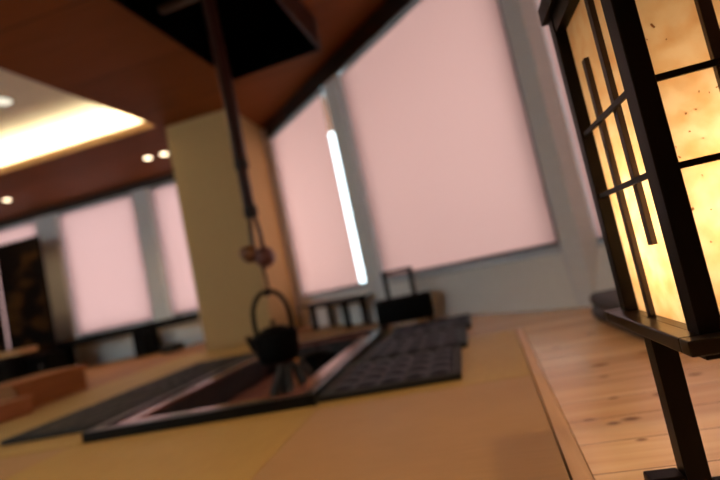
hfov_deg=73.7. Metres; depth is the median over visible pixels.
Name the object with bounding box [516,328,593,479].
trim
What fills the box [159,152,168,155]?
recessed light
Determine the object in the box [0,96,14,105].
recessed light
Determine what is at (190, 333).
wall
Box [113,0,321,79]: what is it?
hood
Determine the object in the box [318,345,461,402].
mat
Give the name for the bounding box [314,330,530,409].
mat
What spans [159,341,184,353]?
floor cushion
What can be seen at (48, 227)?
wall pier
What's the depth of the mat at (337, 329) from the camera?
4.13 m
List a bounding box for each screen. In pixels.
[0,235,57,356]
[0,298,8,360]
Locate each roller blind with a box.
[0,220,36,350]
[59,193,153,335]
[151,181,198,315]
[271,91,360,296]
[341,0,559,278]
[537,0,603,241]
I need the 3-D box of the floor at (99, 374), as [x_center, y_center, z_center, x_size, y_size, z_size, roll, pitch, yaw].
[-3.410,1.403,2.944,7.121,0.043,7.850,-13,-5,11]
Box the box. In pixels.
[0,394,33,423]
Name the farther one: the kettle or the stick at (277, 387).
the kettle
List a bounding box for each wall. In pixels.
[0,180,204,364]
[262,0,615,326]
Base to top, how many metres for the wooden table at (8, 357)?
0.430 m
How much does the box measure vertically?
0.110 m
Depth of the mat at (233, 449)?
1.49 m
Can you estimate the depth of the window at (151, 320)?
6.92 m
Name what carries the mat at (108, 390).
on the floor
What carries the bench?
on the floor at (99, 374)
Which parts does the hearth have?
rail, rail, rail, rail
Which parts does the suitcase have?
trolley handle, trolley handle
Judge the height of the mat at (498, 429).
0.042 m
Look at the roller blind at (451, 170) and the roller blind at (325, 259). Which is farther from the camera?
the roller blind at (325, 259)
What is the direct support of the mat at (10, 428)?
on the floor
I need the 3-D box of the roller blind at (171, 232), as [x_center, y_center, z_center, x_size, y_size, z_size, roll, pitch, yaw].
[-2.195,0.014,6.673,1.248,1.855,0.060,-13,-5,11]
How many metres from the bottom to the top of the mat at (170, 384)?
0.033 m
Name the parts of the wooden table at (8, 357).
leg, leg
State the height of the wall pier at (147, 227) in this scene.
2.288 m
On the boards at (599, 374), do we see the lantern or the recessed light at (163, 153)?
the lantern
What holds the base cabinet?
on the floor at (99, 374)
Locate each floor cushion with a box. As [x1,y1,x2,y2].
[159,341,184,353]
[590,288,643,338]
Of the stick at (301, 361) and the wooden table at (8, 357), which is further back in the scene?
the wooden table at (8, 357)
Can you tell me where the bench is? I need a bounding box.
[0,363,87,407]
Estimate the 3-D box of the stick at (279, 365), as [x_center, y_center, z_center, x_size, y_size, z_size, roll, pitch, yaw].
[-0.422,0.716,2.402,0.113,0.179,0.035,-12,-5,4]
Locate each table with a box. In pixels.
[0,345,37,381]
[57,312,199,366]
[299,293,370,330]
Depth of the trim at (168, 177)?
6.98 m
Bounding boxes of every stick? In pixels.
[269,364,283,396]
[272,368,284,395]
[281,366,286,393]
[285,364,293,392]
[292,361,302,385]
[295,363,307,382]
[298,358,312,371]
[302,364,313,377]
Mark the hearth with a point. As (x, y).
(239, 389)
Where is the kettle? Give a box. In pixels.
[245,289,298,365]
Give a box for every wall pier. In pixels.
[34,213,81,364]
[131,187,176,345]
[324,74,391,304]
[499,0,603,306]
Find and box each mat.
[0,392,167,445]
[0,400,102,457]
[5,405,317,479]
[31,364,192,412]
[94,368,219,404]
[126,344,252,376]
[156,352,254,379]
[251,375,569,479]
[298,322,398,341]
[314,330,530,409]
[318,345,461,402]
[359,326,467,362]
[383,313,471,340]
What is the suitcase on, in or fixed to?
on the boards at (599, 374)
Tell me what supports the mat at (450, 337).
on the mat at (495, 356)
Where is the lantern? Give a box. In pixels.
[538,0,719,479]
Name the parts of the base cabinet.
door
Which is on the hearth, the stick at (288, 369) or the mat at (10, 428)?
the stick at (288, 369)
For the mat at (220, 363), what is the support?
on the mat at (108, 390)
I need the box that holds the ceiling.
[0,0,384,220]
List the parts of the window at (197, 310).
frame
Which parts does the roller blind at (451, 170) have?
rail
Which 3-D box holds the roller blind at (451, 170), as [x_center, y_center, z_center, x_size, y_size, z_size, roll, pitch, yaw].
[0.498,-0.750,3.532,0.066,1.907,1.750,-9,-5,-34]
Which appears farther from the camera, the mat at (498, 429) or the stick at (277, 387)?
the stick at (277, 387)
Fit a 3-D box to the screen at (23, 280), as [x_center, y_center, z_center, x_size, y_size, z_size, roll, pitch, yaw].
[-4.496,0.930,6.490,0.720,1.885,0.035,-13,-5,11]
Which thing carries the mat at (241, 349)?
on the floor
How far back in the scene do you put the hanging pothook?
2.80 m
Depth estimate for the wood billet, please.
2.59 m
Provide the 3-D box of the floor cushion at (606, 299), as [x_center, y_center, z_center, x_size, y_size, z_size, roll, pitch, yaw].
[1.170,0.248,1.851,0.390,0.118,0.640,-13,-5,11]
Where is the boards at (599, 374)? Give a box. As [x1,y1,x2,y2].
[385,307,719,479]
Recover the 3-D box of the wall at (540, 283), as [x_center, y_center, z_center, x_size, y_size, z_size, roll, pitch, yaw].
[1.045,-0.803,2.715,0.230,2.445,9.100,-9,-5,-34]
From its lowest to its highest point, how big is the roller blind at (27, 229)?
1.855 m
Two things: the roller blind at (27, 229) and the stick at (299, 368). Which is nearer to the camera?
the stick at (299, 368)
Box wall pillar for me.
[165,109,299,351]
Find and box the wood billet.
[295,358,299,387]
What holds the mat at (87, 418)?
on the mat at (10, 428)
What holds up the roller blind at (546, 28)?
attached to the wall at (540, 283)
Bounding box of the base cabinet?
[0,347,68,383]
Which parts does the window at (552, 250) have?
sill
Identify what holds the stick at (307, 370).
on the hearth
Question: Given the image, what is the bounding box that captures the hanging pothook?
[202,0,275,296]
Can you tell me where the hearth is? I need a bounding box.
[81,325,388,443]
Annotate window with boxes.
[78,320,153,337]
[172,310,198,317]
[285,88,366,299]
[357,0,561,283]
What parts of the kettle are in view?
spout, handle, lid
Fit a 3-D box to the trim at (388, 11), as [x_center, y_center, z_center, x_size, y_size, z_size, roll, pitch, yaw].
[1.034,-1.999,2.334,0.034,0.167,8.050,-9,-5,-34]
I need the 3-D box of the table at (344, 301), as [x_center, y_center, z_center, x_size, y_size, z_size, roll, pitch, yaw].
[-0.232,0.689,4.493,0.260,0.257,0.940,-9,-5,-34]
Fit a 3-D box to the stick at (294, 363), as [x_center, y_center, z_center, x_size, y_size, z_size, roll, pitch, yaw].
[-0.319,0.708,2.493,0.037,0.169,0.114,-13,-5,6]
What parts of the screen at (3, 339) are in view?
screen panel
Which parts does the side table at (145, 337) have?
leg, leg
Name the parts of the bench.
panel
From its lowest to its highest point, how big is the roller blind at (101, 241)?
1.855 m
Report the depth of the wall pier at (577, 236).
2.61 m
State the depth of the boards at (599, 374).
1.18 m
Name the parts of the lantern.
lantern lid, rail, post, paper panel, rail, post, paper panel, leg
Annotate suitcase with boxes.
[374,266,434,325]
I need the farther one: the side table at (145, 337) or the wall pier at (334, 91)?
the side table at (145, 337)
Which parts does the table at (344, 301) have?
leg, leg, leg, leg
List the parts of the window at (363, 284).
sill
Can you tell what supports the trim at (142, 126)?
attached to the ceiling
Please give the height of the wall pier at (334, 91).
2.230 m
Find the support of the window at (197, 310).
in the wall at (190, 333)
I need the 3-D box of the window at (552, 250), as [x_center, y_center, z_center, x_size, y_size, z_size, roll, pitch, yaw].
[0.518,-0.750,3.546,0.140,1.998,1.753,-9,-5,-34]
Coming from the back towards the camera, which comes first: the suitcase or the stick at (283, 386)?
the suitcase
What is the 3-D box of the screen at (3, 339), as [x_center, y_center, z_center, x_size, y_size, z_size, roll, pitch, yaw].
[-5.235,1.100,6.640,0.695,1.885,0.035,-13,-5,11]
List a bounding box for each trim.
[0,122,156,173]
[0,172,174,227]
[264,0,414,138]
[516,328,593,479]
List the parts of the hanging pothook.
fish lever, hanger cord, hanger cord, fish lever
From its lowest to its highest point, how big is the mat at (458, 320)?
0.033 m
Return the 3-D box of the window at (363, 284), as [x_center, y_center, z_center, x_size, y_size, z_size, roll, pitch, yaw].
[-0.454,-0.419,5.064,0.140,1.998,1.399,-9,-5,-34]
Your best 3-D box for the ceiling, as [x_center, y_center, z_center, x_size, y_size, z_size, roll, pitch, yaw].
[-2.738,-1.380,2.901,9.750,0.290,7.950,-13,-5,11]
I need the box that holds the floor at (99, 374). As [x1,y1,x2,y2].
[32,325,329,409]

